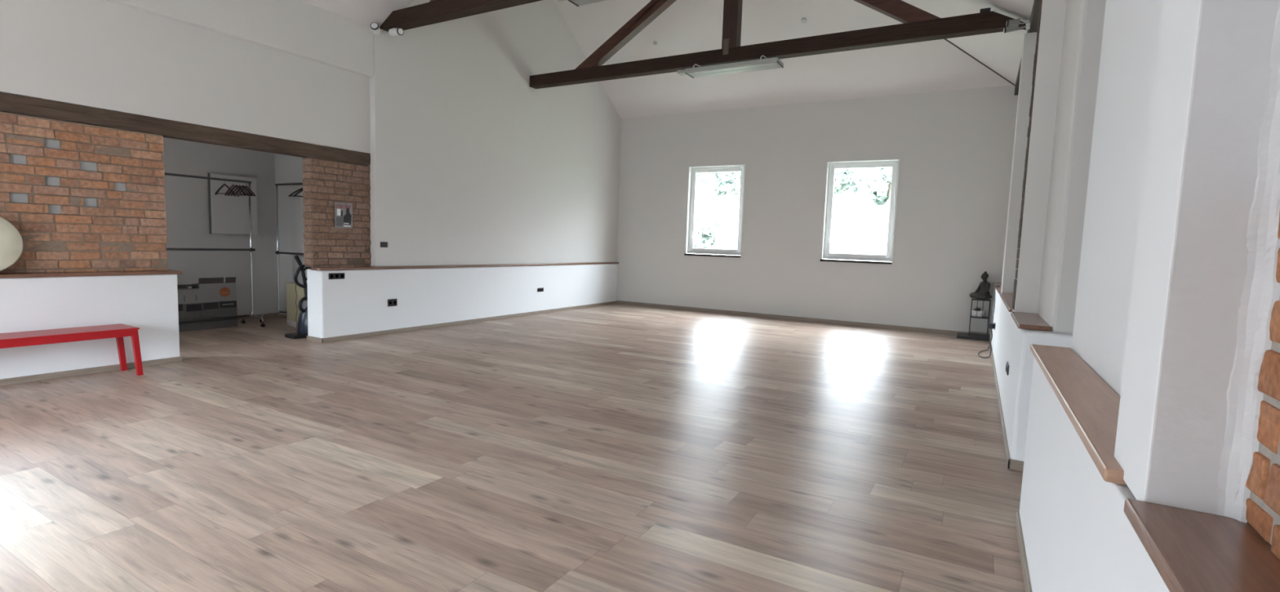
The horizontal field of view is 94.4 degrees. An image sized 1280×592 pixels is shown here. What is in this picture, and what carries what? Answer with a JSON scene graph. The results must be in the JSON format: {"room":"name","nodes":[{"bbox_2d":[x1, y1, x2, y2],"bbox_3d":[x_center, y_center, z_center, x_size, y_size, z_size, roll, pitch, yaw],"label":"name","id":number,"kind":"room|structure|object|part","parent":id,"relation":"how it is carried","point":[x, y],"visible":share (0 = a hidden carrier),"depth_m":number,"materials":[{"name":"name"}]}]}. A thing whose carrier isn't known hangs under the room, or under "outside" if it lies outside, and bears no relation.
{"room":"community hall","nodes":[
{"label":"community hall","id":0,"kind":"room"},
{"bbox_2d":[0,111,168,273],"bbox_3d":[-5.787,-0.976,5.817,0.208,1.485,1.838,5,6,29],"label":"brick wall","id":1,"kind":"structure","parent":0,"point":[78,197],"depth_m":5.95,"materials":[{"name":"orange brick"}]},
{"bbox_2d":[0,92,370,164],"bbox_3d":[-5.130,-1.878,6.854,0.222,0.178,4.375,5,6,29],"label":"lintel beam","id":2,"kind":"structure","parent":1,"relation":"on","point":[9,103],"depth_m":6.55,"materials":[{"name":"brown wood"}]},
{"bbox_2d":[0,274,179,378],"bbox_3d":[-5.762,0.290,5.904,0.350,0.988,1.855,5,6,29],"label":"wall","id":3,"kind":"structure","parent":0,"point":[148,303],"depth_m":5.93,"materials":[{"name":"white paint"}]},
{"bbox_2d":[0,355,182,386],"bbox_3d":[-5.616,0.764,5.862,0.014,0.062,1.869,5,6,29],"label":"baseboard","id":4,"kind":"structure","parent":3,"relation":"attached to","point":[38,377],"depth_m":5.91,"materials":[{"name":"brown wood"}]},
{"bbox_2d":[0,269,182,278],"bbox_3d":[-5.718,-0.218,5.867,0.368,0.034,1.885,5,6,29],"label":"board","id":5,"kind":"object","parent":3,"relation":"on","point":[169,271],"visible":0.79,"depth_m":5.91,"materials":[{"name":"brown wood"}]},
{"bbox_2d":[0,216,22,271],"bbox_3d":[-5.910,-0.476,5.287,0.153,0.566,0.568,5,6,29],"label":"ball","id":6,"kind":"object","parent":5,"relation":"on","point":[11,240],"visible":1,"depth_m":5.43,"materials":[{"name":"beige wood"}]},
{"bbox_2d":[0,0,370,153],"bbox_3d":[-5.126,-2.528,6.818,0.250,1.118,4.405,5,6,29],"label":"wall","id":7,"kind":"structure","parent":0,"point":[100,54],"depth_m":6.51,"materials":[{"name":"white paint"}]},
{"bbox_2d":[162,137,277,315],"bbox_3d":[-7.494,-0.960,8.517,0.200,2.900,4.700,5,6,29],"label":"wall","id":8,"kind":"structure","parent":0,"point":[187,208],"depth_m":9.52,"materials":[{"name":"paint"}]},
{"bbox_2d":[207,173,257,235],"bbox_3d":[-6.634,-1.479,9.655,0.105,0.950,0.715,5,6,29],"label":"board","id":9,"kind":"object","parent":8,"relation":"attached to","point":[228,215],"visible":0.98,"depth_m":9.59,"materials":[{"name":"paint"}]},
{"bbox_3d":[-6.782,-1.456,9.341,0.030,0.950,0.022,5,6,29],"label":"edge frame","id":10,"kind":"part","parent":9,"relation":"part of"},
{"bbox_2d":[237,313,277,319],"bbox_3d":[-7.462,0.463,8.569,0.013,0.060,4.350,5,6,29],"label":"baseboard","id":11,"kind":"structure","parent":8,"relation":"attached to","point":[268,315],"depth_m":10.20,"materials":[{"name":"brown wood"}]},
{"bbox_2d":[274,153,310,314],"bbox_3d":[-5.219,-0.997,9.814,2.580,2.900,0.200,5,6,29],"label":"wall","id":12,"kind":"structure","parent":0,"point":[288,169],"depth_m":10.12,"materials":[{"name":"paint"}]},
{"bbox_2d":[277,313,287,318],"bbox_3d":[-5.268,0.427,9.817,2.580,0.060,0.013,5,6,29],"label":"baseboard","id":13,"kind":"structure","parent":12,"relation":"attached to","point":[282,315],"depth_m":10.37,"materials":[{"name":"brown wood"}]},
{"bbox_2d":[302,156,312,264],"bbox_3d":[-4.518,-1.150,8.060,0.183,1.445,0.033,5,6,29],"label":"brick wall","id":14,"kind":"structure","parent":0,"point":[305,161],"depth_m":8.05,"materials":[{"name":"brown brick"}]},
{"bbox_2d":[302,156,371,267],"bbox_3d":[-4.295,-1.157,8.442,0.209,1.485,0.901,5,6,29],"label":"brick pillar","id":15,"kind":"structure","parent":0,"point":[332,181],"depth_m":8.34,"materials":[{"name":"brown brick"}]},
{"bbox_2d":[334,201,352,228],"bbox_3d":[-4.196,-1.141,8.393,0.004,0.357,0.268,5,6,29],"label":"poster","id":16,"kind":"object","parent":15,"relation":"attached to","point":[343,211],"visible":1,"depth_m":8.39,"materials":[{"name":"grey paper"}]},
{"bbox_3d":[-4.230,-1.178,8.326,0.001,0.090,0.055,5,6,29],"label":"photo panel","id":17,"kind":"part","parent":16,"relation":"part of","materials":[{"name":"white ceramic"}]},
{"bbox_3d":[-4.231,-1.049,8.342,0.001,0.130,0.097,5,6,29],"label":"photo panel","id":18,"kind":"part","parent":16,"relation":"part of","materials":[{"name":"grey paper"}]},
{"bbox_2d":[342,208,351,222],"bbox_3d":[-4.168,-1.146,8.440,0.001,0.230,0.130,5,6,29],"label":"print","id":19,"kind":"object","parent":16,"relation":"attached to","point":[347,212],"depth_m":8.44,"materials":[{"name":"black paper"}]},
{"bbox_2d":[301,0,408,31],"bbox_3d":[-4.215,-4.689,3.607,4.182,2.563,9.060,5,6,29],"label":"ceiling","id":20,"kind":"structure","parent":0,"point":[366,12],"depth_m":8.13,"materials":[{"name":"white paint"}]},
{"bbox_2d":[379,0,542,31],"bbox_3d":[-0.172,-4.574,6.526,8.043,2.141,0.206,5,6,29],"label":"roof truss","id":21,"kind":"object","parent":20,"relation":"attached to","point":[433,11],"visible":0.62,"depth_m":7.93,"materials":[{"name":"brown wood"}]},
{"bbox_2d":[388,27,404,35],"bbox_3d":[-3.433,-3.712,8.299,0.159,0.186,0.380,-2,6,-37],"label":"spotlight","id":22,"kind":"object","parent":21,"relation":"attached to","point":[394,31],"visible":1,"depth_m":8.20,"materials":[{"name":"white plastic"}]},
{"bbox_2d":[557,0,605,6],"bbox_3d":[-0.212,-3.443,6.530,1.669,0.164,0.335,5,6,29],"label":"ceiling light","id":23,"kind":"object","parent":21,"relation":"hanging from","point":[577,2],"visible":1,"depth_m":6.88,"materials":[{"name":"white plastic"}]},
{"bbox_3d":[-0.151,-3.367,6.500,1.455,0.016,0.303,5,6,29],"label":"radiant panel","id":24,"kind":"part","parent":23,"relation":"part of","materials":[{"name":"white plastic"}]},
{"bbox_2d":[106,0,621,266],"bbox_3d":[-4.484,-3.510,7.725,0.375,6.278,15.800,5,6,29],"label":"wall","id":25,"kind":"structure","parent":0,"point":[487,166],"depth_m":10.25,"materials":[{"name":"white paint"}]},
{"bbox_2d":[369,22,381,34],"bbox_3d":[-3.752,-3.785,8.407,0.138,0.145,0.217,0,6,-23],"label":"spotlight","id":26,"kind":"object","parent":25,"relation":"attached to","point":[375,28],"visible":1,"depth_m":8.33,"materials":[{"name":"white plastic"}]},
{"bbox_2d":[380,241,387,247],"bbox_3d":[-3.837,-0.769,8.886,0.014,0.080,0.125,5,6,29],"label":"light switch","id":27,"kind":"object","parent":25,"relation":"attached to","point":[383,244],"visible":1,"depth_m":8.88,"materials":[{"name":"black plastic"}]},
{"bbox_2d":[529,0,1026,88],"bbox_3d":[1.460,-4.777,9.433,8.080,2.136,0.206,5,6,29],"label":"roof truss","id":28,"kind":"object","parent":25,"relation":"attached to","point":[919,24],"visible":0.89,"depth_m":9.22,"materials":[{"name":"brown wood"}]},
{"bbox_2d":[677,54,783,78],"bbox_3d":[1.407,-3.640,9.376,1.669,0.164,0.335,5,6,29],"label":"ceiling light","id":29,"kind":"object","parent":28,"relation":"hanging from","point":[769,63],"visible":1,"depth_m":9.26,"materials":[{"name":"white plastic"}]},
{"bbox_3d":[1.467,-3.563,9.346,1.455,0.016,0.303,5,6,29],"label":"radiant panel","id":30,"kind":"part","parent":29,"relation":"part of","materials":[{"name":"white metal"}]},
{"bbox_3d":[1.490,-4.893,9.412,0.245,1.900,0.198,5,6,29],"label":"king post","id":31,"kind":"part","parent":28,"relation":"part of","materials":[{"name":"brown wood"}]},
{"bbox_2d":[979,7,991,13],"bbox_3d":[4.504,-3.717,7.733,0.120,0.054,0.070,5,6,29],"label":"sensor box","id":32,"kind":"object","parent":28,"relation":"attached to","point":[983,10],"visible":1,"depth_m":7.70,"materials":[{"name":"black plastic"}]},
{"bbox_2d":[403,0,413,8],"bbox_3d":[-1.940,-4.960,7.566,4.100,2.490,0.090,5,6,29],"label":"wall","id":33,"kind":"structure","parent":0,"point":[408,3],"depth_m":8.42,"materials":[{"name":"white paint"}]},
{"bbox_2d":[306,263,617,337],"bbox_3d":[-2.595,-0.093,11.473,0.350,0.988,7.640,5,6,29],"label":"wall","id":34,"kind":"structure","parent":0,"point":[357,303],"depth_m":9.86,"materials":[{"name":"white paint"}]},
{"bbox_2d":[306,335,323,342],"bbox_3d":[-4.494,0.597,8.190,0.364,0.062,0.014,5,6,29],"label":"baseboard","id":35,"kind":"structure","parent":34,"relation":"attached to","point":[308,338],"depth_m":8.18,"materials":[{"name":"brown wood"}]},
{"bbox_2d":[328,272,344,279],"bbox_3d":[-4.206,-0.277,8.213,0.013,0.085,0.218,5,6,29],"label":"wall socket","id":36,"kind":"object","parent":34,"relation":"attached to","point":[334,275],"visible":1,"depth_m":8.21,"materials":[{"name":"black plastic"}]},
{"bbox_2d":[387,298,396,306],"bbox_3d":[-3.774,0.101,9.036,0.013,0.110,0.165,5,6,29],"label":"wall socket","id":37,"kind":"object","parent":34,"relation":"attached to","point":[391,302],"visible":1,"depth_m":9.03,"materials":[{"name":"black plastic"}]},
{"bbox_2d":[311,262,618,270],"bbox_3d":[-2.497,-0.593,11.348,0.180,0.034,7.700,5,6,29],"label":"board","id":38,"kind":"object","parent":34,"relation":"on","point":[596,263],"visible":0.95,"depth_m":9.76,"materials":[{"name":"brown wood"}]},
{"bbox_2d":[321,301,617,342],"bbox_3d":[-2.456,0.381,11.418,0.014,0.062,7.654,5,6,29],"label":"baseboard","id":39,"kind":"structure","parent":34,"relation":"attached to","point":[464,322],"depth_m":10.03,"materials":[{"name":"brown wood"}]},
{"bbox_2d":[537,287,543,292],"bbox_3d":[-2.030,-0.126,12.100,0.013,0.078,0.190,5,6,29],"label":"wall socket","id":40,"kind":"object","parent":34,"relation":"attached to","point":[541,289],"visible":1,"depth_m":12.10,"materials":[{"name":"black plastic"}]},
{"bbox_2d":[0,303,1025,591],"bbox_3d":[-1.701,0.923,6.621,12.500,0.120,16.100,5,6,29],"label":"floor","id":41,"kind":"structure","parent":0,"point":[613,447],"depth_m":3.95,"materials":[{"name":"brown wood"}]},
{"bbox_2d":[0,323,143,375],"bbox_3d":[-5.614,0.594,5.374,0.420,0.488,1.655,5,6,29],"label":"bench","id":42,"kind":"object","parent":41,"relation":"on","point":[10,340],"visible":1,"depth_m":5.65,"materials":[{"name":"red paint"}]},
{"bbox_3d":[-5.606,0.360,5.354,0.420,0.018,1.615,5,6,29],"label":"seat","id":43,"kind":"part","parent":42,"relation":"part of","materials":[{"name":"red paint"}]},
{"bbox_3d":[-5.385,0.543,6.147,0.050,0.469,0.082,5,6,29],"label":"leg","id":44,"kind":"part","parent":42,"relation":"part of","materials":[{"name":"red paint"}]},
{"bbox_3d":[-5.068,0.569,5.969,0.050,0.469,0.082,5,6,29],"label":"leg","id":45,"kind":"part","parent":42,"relation":"part of","materials":[{"name":"red paint"}]},
{"bbox_2d":[177,276,237,331],"bbox_3d":[-6.612,0.109,8.870,0.255,0.768,0.955,5,6,29],"label":"box","id":46,"kind":"object","parent":41,"relation":"on","point":[212,297],"visible":0.84,"depth_m":8.89,"materials":[{"name":"grey cardboard"}]},
{"bbox_3d":[-6.690,0.172,8.513,0.008,0.100,0.210,5,6,29],"label":"picture panel","id":47,"kind":"part","parent":46,"relation":"part of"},
{"bbox_2d":[177,286,188,288],"bbox_3d":[-6.750,-0.118,8.492,0.220,0.020,0.390,5,6,29],"label":"plank","id":48,"kind":"object","parent":46,"relation":"on","point":[178,287],"visible":0.36,"depth_m":8.56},
{"bbox_2d":[177,284,197,286],"bbox_3d":[-6.674,-0.155,8.714,0.170,0.018,0.215,5,6,29],"label":"plank","id":49,"kind":"object","parent":48,"relation":"on","point":[181,285],"visible":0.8,"depth_m":8.68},
{"bbox_3d":[-6.566,0.172,8.731,0.008,0.100,0.200,5,6,29],"label":"picture panel","id":50,"kind":"part","parent":46,"relation":"part of","materials":[{"name":"black cardboard"}]},
{"bbox_3d":[-6.458,0.149,8.921,0.008,0.100,0.200,5,6,29],"label":"picture panel","id":51,"kind":"part","parent":46,"relation":"part of","materials":[{"name":"black cardboard"}]},
{"bbox_3d":[-6.341,0.125,9.127,0.009,0.110,0.236,5,6,29],"label":"picture panel","id":52,"kind":"part","parent":46,"relation":"part of","materials":[{"name":"black cardboard"}]},
{"bbox_2d":[164,172,265,327],"bbox_3d":[-6.482,-0.612,8.629,0.604,2.256,1.650,5,6,29],"label":"rack","id":53,"kind":"object","parent":41,"relation":"on","point":[251,249],"visible":0.58,"depth_m":9.09,"materials":[{"name":"silver metal"}]},
{"bbox_3d":[-6.440,-1.720,8.540,0.032,0.032,1.570,5,6,29],"label":"rail","id":54,"kind":"part","parent":53,"relation":"part of","materials":[{"name":"metal"}]},
{"bbox_3d":[-6.480,-0.679,8.623,0.032,0.032,1.550,5,6,29],"label":"rail","id":55,"kind":"part","parent":53,"relation":"part of","materials":[{"name":"metal"}]},
{"bbox_3d":[-6.516,0.351,8.714,0.032,0.032,1.450,5,6,29],"label":"rail","id":56,"kind":"part","parent":53,"relation":"part of","materials":[{"name":"metal"}]},
{"bbox_2d":[214,177,235,195],"bbox_3d":[-6.241,-1.646,8.904,0.430,0.246,0.032,4,6,24],"label":"clothes hanger","id":57,"kind":"object","parent":53,"relation":"hanging from","point":[224,184],"visible":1,"depth_m":8.90,"materials":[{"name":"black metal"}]},
{"bbox_2d":[224,178,242,195],"bbox_3d":[-6.181,-1.653,9.008,0.430,0.246,0.032,5,6,28],"label":"clothes hanger","id":58,"kind":"object","parent":53,"relation":"hanging from","point":[232,185],"visible":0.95,"depth_m":8.99,"materials":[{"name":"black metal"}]},
{"bbox_2d":[227,179,246,195],"bbox_3d":[-6.159,-1.655,9.047,0.430,0.246,0.032,4,6,26],"label":"clothes hanger","id":59,"kind":"object","parent":53,"relation":"hanging from","point":[236,185],"visible":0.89,"depth_m":9.03,"materials":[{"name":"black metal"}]},
{"bbox_2d":[230,180,249,195],"bbox_3d":[-6.137,-1.658,9.086,0.430,0.246,0.032,4,6,26],"label":"clothes hanger","id":60,"kind":"object","parent":53,"relation":"hanging from","point":[239,185],"visible":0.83,"depth_m":9.05,"materials":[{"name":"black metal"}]},
{"bbox_2d":[233,179,252,195],"bbox_3d":[-6.115,-1.661,9.125,0.430,0.246,0.032,4,6,26],"label":"clothes hanger","id":61,"kind":"object","parent":53,"relation":"hanging from","point":[242,185],"visible":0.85,"depth_m":9.09,"materials":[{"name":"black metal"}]},
{"bbox_2d":[236,182,255,196],"bbox_3d":[-6.093,-1.663,9.164,0.430,0.246,0.032,4,6,26],"label":"clothes hanger","id":62,"kind":"object","parent":53,"relation":"hanging from","point":[246,186],"visible":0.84,"depth_m":9.13,"materials":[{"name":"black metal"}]},
{"bbox_3d":[-6.107,-0.722,9.279,0.030,2.095,0.068,5,6,29],"label":"post","id":63,"kind":"part","parent":53,"relation":"part of","materials":[{"name":"silver metal"}]},
{"bbox_2d":[259,182,303,322],"bbox_3d":[-5.430,-0.665,9.519,1.450,2.276,0.604,5,6,29],"label":"rack","id":64,"kind":"object","parent":41,"relation":"on","point":[277,252],"visible":0.32,"depth_m":9.80,"materials":[{"name":"silver metal"}]},
{"bbox_3d":[-5.998,-0.777,9.835,0.068,2.115,0.030,5,6,29],"label":"post","id":65,"kind":"part","parent":64,"relation":"part of","materials":[{"name":"silver metal"}]},
{"bbox_3d":[-5.401,-1.782,9.425,1.370,0.032,0.032,5,6,29],"label":"rail","id":66,"kind":"part","parent":64,"relation":"part of","materials":[{"name":"metal"}]},
{"bbox_3d":[-5.430,-0.672,9.519,1.350,0.032,0.032,5,6,29],"label":"rail","id":67,"kind":"part","parent":64,"relation":"part of","materials":[{"name":"metal"}]},
{"bbox_2d":[288,182,302,196],"bbox_3d":[-5.339,-1.678,9.397,0.032,0.246,0.430,6,6,36],"label":"clothes hanger","id":68,"kind":"object","parent":64,"relation":"hanging from","point":[291,193],"visible":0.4,"depth_m":9.30,"materials":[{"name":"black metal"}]},
{"bbox_2d":[293,189,302,196],"bbox_3d":[-5.261,-1.672,9.353,0.032,0.246,0.430,4,6,24],"label":"clothes hanger","id":69,"kind":"object","parent":64,"relation":"hanging from","point":[300,191],"visible":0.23,"depth_m":9.22,"materials":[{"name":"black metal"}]},
{"bbox_2d":[286,282,304,328],"bbox_3d":[-5.368,0.155,9.333,0.840,0.680,0.124,7,7,44],"label":"box","id":70,"kind":"object","parent":41,"relation":"on","point":[291,308],"visible":0.55,"depth_m":9.36,"materials":[{"name":"cardboard"}]},
{"bbox_2d":[284,255,311,338],"bbox_3d":[-4.813,0.001,8.497,0.310,1.172,0.455,5,6,29],"label":"vacuum cleaner","id":71,"kind":"object","parent":41,"relation":"on","point":[302,331],"visible":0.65,"depth_m":8.44,"materials":[{"name":"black plastic"}]},
{"bbox_3d":[-4.874,0.118,8.407,0.012,0.851,0.037,5,6,29],"label":"power cord","id":72,"kind":"part","parent":71,"relation":"part of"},
{"bbox_2d":[956,332,988,341],"bbox_3d":[6.025,0.739,10.737,0.495,0.050,0.450,5,6,29],"label":"plinth","id":73,"kind":"object","parent":41,"relation":"on","point":[962,335],"visible":0.98,"depth_m":10.61,"materials":[{"name":"black metal"}]},
{"bbox_2d":[968,297,991,337],"bbox_3d":[6.098,0.390,10.642,0.301,0.666,0.296,5,6,29],"label":"plant stand","id":74,"kind":"object","parent":41,"relation":"on","point":[972,299],"visible":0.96,"depth_m":10.54,"materials":[{"name":"black metal"}]},
{"bbox_3d":[5.905,0.389,10.590,0.016,0.665,0.016,5,6,29],"label":"leg","id":75,"kind":"part","parent":74,"relation":"part of","materials":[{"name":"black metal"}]},
{"bbox_2d":[971,306,984,316],"bbox_3d":[6.060,0.283,10.633,0.200,0.177,0.200,5,6,29],"label":"potted plant","id":76,"kind":"object","parent":74,"relation":"on","point":[973,311],"visible":0.97,"depth_m":10.58,"materials":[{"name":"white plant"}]},
{"bbox_2d":[969,315,988,319],"bbox_3d":[6.099,0.380,10.641,0.301,0.016,0.296,5,6,29],"label":"shelf","id":77,"kind":"object","parent":74,"relation":"attached to","point":[971,316],"depth_m":10.55,"materials":[{"name":"black metal"}]},
{"bbox_2d":[969,271,992,299],"bbox_3d":[6.105,-0.191,10.564,0.322,0.500,0.438,2,5,5],"label":"statue","id":78,"kind":"object","parent":74,"relation":"on","point":[982,292],"visible":1,"depth_m":10.50,"materials":[{"name":"stone"}]},
{"bbox_3d":[6.109,0.067,10.613,0.301,0.016,0.296,5,6,29],"label":"plate","id":79,"kind":"part","parent":74,"relation":"part of","materials":[{"name":"black metal"}]},
{"bbox_3d":[6.153,0.409,10.451,0.016,0.665,0.016,5,6,29],"label":"leg","id":80,"kind":"part","parent":74,"relation":"part of","materials":[{"name":"black metal"}]},
{"bbox_2d":[552,0,1013,118],"bbox_3d":[2.447,-5.114,10.634,8.700,2.491,3.713,5,6,29],"label":"ceiling","id":81,"kind":"structure","parent":0,"point":[686,26],"depth_m":11.41,"materials":[{"name":"white paint"}]},
{"bbox_2d":[616,84,1017,333],"bbox_3d":[3.475,-2.092,12.504,9.900,5.200,0.380,5,6,29],"label":"wall","id":82,"kind":"structure","parent":0,"point":[953,148],"depth_m":12.17,"materials":[{"name":"white paint"}]},
{"bbox_2d":[684,164,745,257],"bbox_3d":[1.705,-1.910,13.391,1.372,2.032,0.210,5,6,29],"label":"window","id":83,"kind":"structure","parent":82,"relation":"in","point":[693,171],"depth_m":13.51,"materials":[{"name":"white plastic"}]},
{"bbox_3d":[1.653,-0.919,13.460,1.360,0.042,0.160,5,6,29],"label":"sill","id":84,"kind":"part","parent":83,"relation":"part of","materials":[{"name":"stone"}]},
{"bbox_2d":[616,300,989,336],"bbox_3d":[2.904,0.439,12.776,8.012,0.075,0.014,5,6,29],"label":"baseboard","id":85,"kind":"structure","parent":82,"relation":"attached to","point":[766,315],"depth_m":12.46,"materials":[{"name":"brown wood"}]},
{"bbox_2d":[819,158,899,264],"bbox_3d":[4.395,-1.682,11.877,1.382,2.027,0.210,5,6,29],"label":"window","id":86,"kind":"structure","parent":82,"relation":"in","point":[832,166],"depth_m":11.90,"materials":[{"name":"white plastic"}]},
{"bbox_3d":[4.343,-0.693,11.946,1.370,0.042,0.160,5,6,29],"label":"sill","id":87,"kind":"part","parent":86,"relation":"part of","materials":[{"name":"stone"}]},
{"bbox_2d":[944,38,1014,85],"bbox_3d":[3.991,-4.888,9.722,5.387,2.326,0.022,1,5,-12],"label":"trim","id":88,"kind":"structure","parent":82,"relation":"attached to","point":[947,40],"depth_m":10.19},
{"bbox_2d":[902,0,1034,84],"bbox_3d":[1.183,-4.543,4.488,4.400,2.642,15.900,5,6,29],"label":"ceiling","id":89,"kind":"structure","parent":0,"point":[1000,51],"depth_m":8.86,"materials":[{"name":"white paint"}]},
{"bbox_2d":[1000,31,1036,293],"bbox_3d":[5.095,-1.664,7.660,0.482,3.313,0.320,5,6,29],"label":"wall","id":90,"kind":"structure","parent":0,"point":[1024,94],"depth_m":7.61,"materials":[{"name":"white paint"}]},
{"bbox_2d":[1012,0,1042,310],"bbox_3d":[3.394,-1.583,5.138,0.020,3.418,0.304,5,6,29],"label":"wall","id":91,"kind":"structure","parent":0,"point":[1040,1],"depth_m":5.13,"materials":[{"name":"white paint"}]},
{"bbox_2d":[1012,0,1066,313],"bbox_3d":[3.600,-1.483,5.030,0.482,3.313,0.340,5,6,29],"label":"wall","id":92,"kind":"structure","parent":0,"point":[1053,11],"depth_m":4.99,"materials":[{"name":"white paint"}]},
{"bbox_2d":[990,288,1169,591],"bbox_3d":[2.771,0.758,3.950,0.438,0.985,15.500,5,6,29],"label":"wall","id":93,"kind":"structure","parent":0,"point":[1078,535],"depth_m":2.14,"materials":[{"name":"white paint"}]},
{"bbox_2d":[993,282,1001,293],"bbox_3d":[5.729,-0.134,9.358,0.198,0.034,3.090,5,6,29],"label":"board","id":94,"kind":"object","parent":93,"relation":"on","point":[998,288],"visible":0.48,"depth_m":9.41,"materials":[{"name":"brown wood"}]},
{"bbox_2d":[988,333,1010,466],"bbox_3d":[4.497,0.962,7.510,0.014,0.070,7.644,5,6,29],"label":"baseboard","id":95,"kind":"structure","parent":93,"relation":"attached to","point":[1003,428],"depth_m":5.46,"materials":[{"name":"brown wood"}]},
{"bbox_2d":[999,292,1013,311],"bbox_3d":[4.146,0.058,6.575,0.198,0.034,2.715,5,6,29],"label":"board","id":96,"kind":"object","parent":93,"relation":"on","point":[1006,298],"visible":0.5,"depth_m":6.61,"materials":[{"name":"brown wood"}]},
{"bbox_2d":[1005,361,1008,375],"bbox_3d":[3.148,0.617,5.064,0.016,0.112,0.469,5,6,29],"label":"wall socket","id":97,"kind":"object","parent":93,"relation":"attached to","point":[1007,363],"visible":1,"depth_m":5.06,"materials":[{"name":"black plastic"}]},
{"bbox_2d":[1007,458,1023,471],"bbox_3d":[2.805,1.206,4.092,0.452,0.070,0.014,5,6,29],"label":"baseboard","id":98,"kind":"structure","parent":93,"relation":"attached to","point":[1014,464],"depth_m":4.17,"materials":[{"name":"brown wood"}]},
{"bbox_2d":[1015,511,1031,591],"bbox_3d":[0.432,1.454,0.362,0.014,0.070,6.880,5,6,29],"label":"baseboard","id":99,"kind":"structure","parent":93,"relation":"attached to","point":[1027,583],"depth_m":2.88,"materials":[{"name":"brown wood"}]},
{"bbox_2d":[1010,311,1051,331],"bbox_3d":[3.049,0.191,4.645,0.198,0.034,1.077,5,6,29],"label":"board","id":100,"kind":"object","parent":93,"relation":"on","point":[1030,321],"visible":1,"depth_m":4.40,"materials":[{"name":"brown wood"}]},
{"bbox_2d":[1030,343,1126,484],"bbox_3d":[1.695,0.354,2.279,0.185,0.034,2.205,5,6,29],"label":"board","id":101,"kind":"object","parent":93,"relation":"on","point":[1091,405],"visible":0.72,"depth_m":2.00,"materials":[{"name":"brown wood"}]},
{"bbox_2d":[1124,497,1279,591],"bbox_3d":[0.783,0.468,0.627,0.224,0.034,1.206,5,6,29],"label":"board","id":102,"kind":"object","parent":93,"relation":"on","point":[1191,550],"visible":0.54,"depth_m":0.99,"materials":[{"name":"brown wood"}]},
{"bbox_2d":[1114,0,1278,516],"bbox_3d":[1.347,-1.209,1.061,0.473,3.313,0.305,5,6,29],"label":"pier","id":103,"kind":"object","parent":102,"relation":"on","point":[1211,95],"visible":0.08,"depth_m":1.14,"materials":[{"name":"white paint"}]},
{"bbox_2d":[1037,0,1279,396],"bbox_3d":[3.726,-1.618,5.145,0.295,3.630,12.200,5,6,29],"label":"wall","id":104,"kind":"structure","parent":0,"point":[1131,28],"depth_m":2.80,"materials":[{"name":"white paint"}]},
{"bbox_2d":[1013,0,1039,95],"bbox_3d":[2.816,-3.143,3.679,0.112,0.172,15.440,5,6,29],"label":"beam","id":105,"kind":"structure","parent":104,"relation":"attached to","point":[1034,14],"depth_m":7.23,"materials":[{"name":"brown wood"}]},
{"bbox_2d":[1003,22,1030,33],"bbox_3d":[4.690,-3.341,7.378,0.289,0.110,0.087,3,5,15],"label":"spotlight","id":106,"kind":"object","parent":105,"relation":"attached to","point":[1006,29],"visible":1,"depth_m":7.36,"materials":[{"name":"grey metal"}]},
{"bbox_2d":[1006,18,1030,26],"bbox_3d":[4.740,-3.424,7.431,0.261,0.094,0.092,4,5,18],"label":"spotlight","id":107,"kind":"object","parent":105,"relation":"attached to","point":[1016,21],"visible":0.94,"depth_m":7.42,"materials":[{"name":"grey metal"}]},
{"bbox_2d":[1216,0,1279,522],"bbox_3d":[1.131,-0.266,1.053,0.046,1.378,0.036,5,6,29],"label":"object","id":108,"kind":"structure","parent":104,"relation":"attached to","point":[1261,290],"depth_m":1.09,"materials":[{"name":"white paint"}]},
{"bbox_2d":[1245,211,1279,559],"bbox_3d":[0.911,0.139,0.560,0.136,0.648,1.161,5,6,29],"label":"brick","id":109,"kind":"object","parent":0,"point":[1263,505],"visible":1,"depth_m":1.04,"materials":[{"name":"orange brick"}]},
{"label":"outside","id":110,"kind":"structure","parent":0,"visible":0},
{"bbox_3d":[25.341,-1.336,44.819,90.000,0.200,77.050,5,6,29],"label":"ground","id":111,"kind":"structure","parent":110,"visible":0},
{"bbox_2d":[693,217,719,253],"bbox_3d":[2.068,-1.651,22.879,1.931,2.731,1.768,1,5,-13],"label":"tree","id":112,"kind":"object","parent":111,"relation":"on","point":[706,232],"visible":0.56,"depth_m":22.33,"materials":[{"name":"green plant"}]},
{"bbox_2d":[696,171,741,255],"bbox_3d":[3.929,-3.727,28.487,3.280,5.988,2.061,5,6,29],"label":"tree","id":113,"kind":"object","parent":111,"relation":"on","point":[726,183],"visible":0.6,"depth_m":28.28,"materials":[{"name":"green plant"}]},
{"bbox_2d":[831,168,863,259],"bbox_3d":[8.645,-3.247,25.675,1.912,5.851,1.898,5,6,29],"label":"tree","id":114,"kind":"object","parent":111,"relation":"on","point":[844,180],"visible":0.48,"depth_m":25.23,"materials":[{"name":"green plant"}]},
{"bbox_2d":[862,167,892,262],"bbox_3d":[7.535,-1.998,17.961,1.649,4.649,1.637,5,6,29],"label":"tree","id":115,"kind":"object","parent":111,"relation":"on","point":[878,182],"visible":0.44,"depth_m":17.68,"materials":[{"name":"green plant"}]},
{"bbox_3d":[5.291,0.449,8.846,0.016,0.090,0.200,5,6,29],"label":"wall socket","id":116,"kind":"object","parent":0,"visible":0},
{"bbox_2d":[977,285,999,358],"bbox_3d":[5.318,0.368,9.043,0.185,1.041,1.014,5,6,35],"label":"power cable","id":117,"kind":"object","parent":116,"relation":"attached to","point":[991,325],"visible":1,"depth_m":8.87,"materials":[{"name":"black plastic"}]}
]}

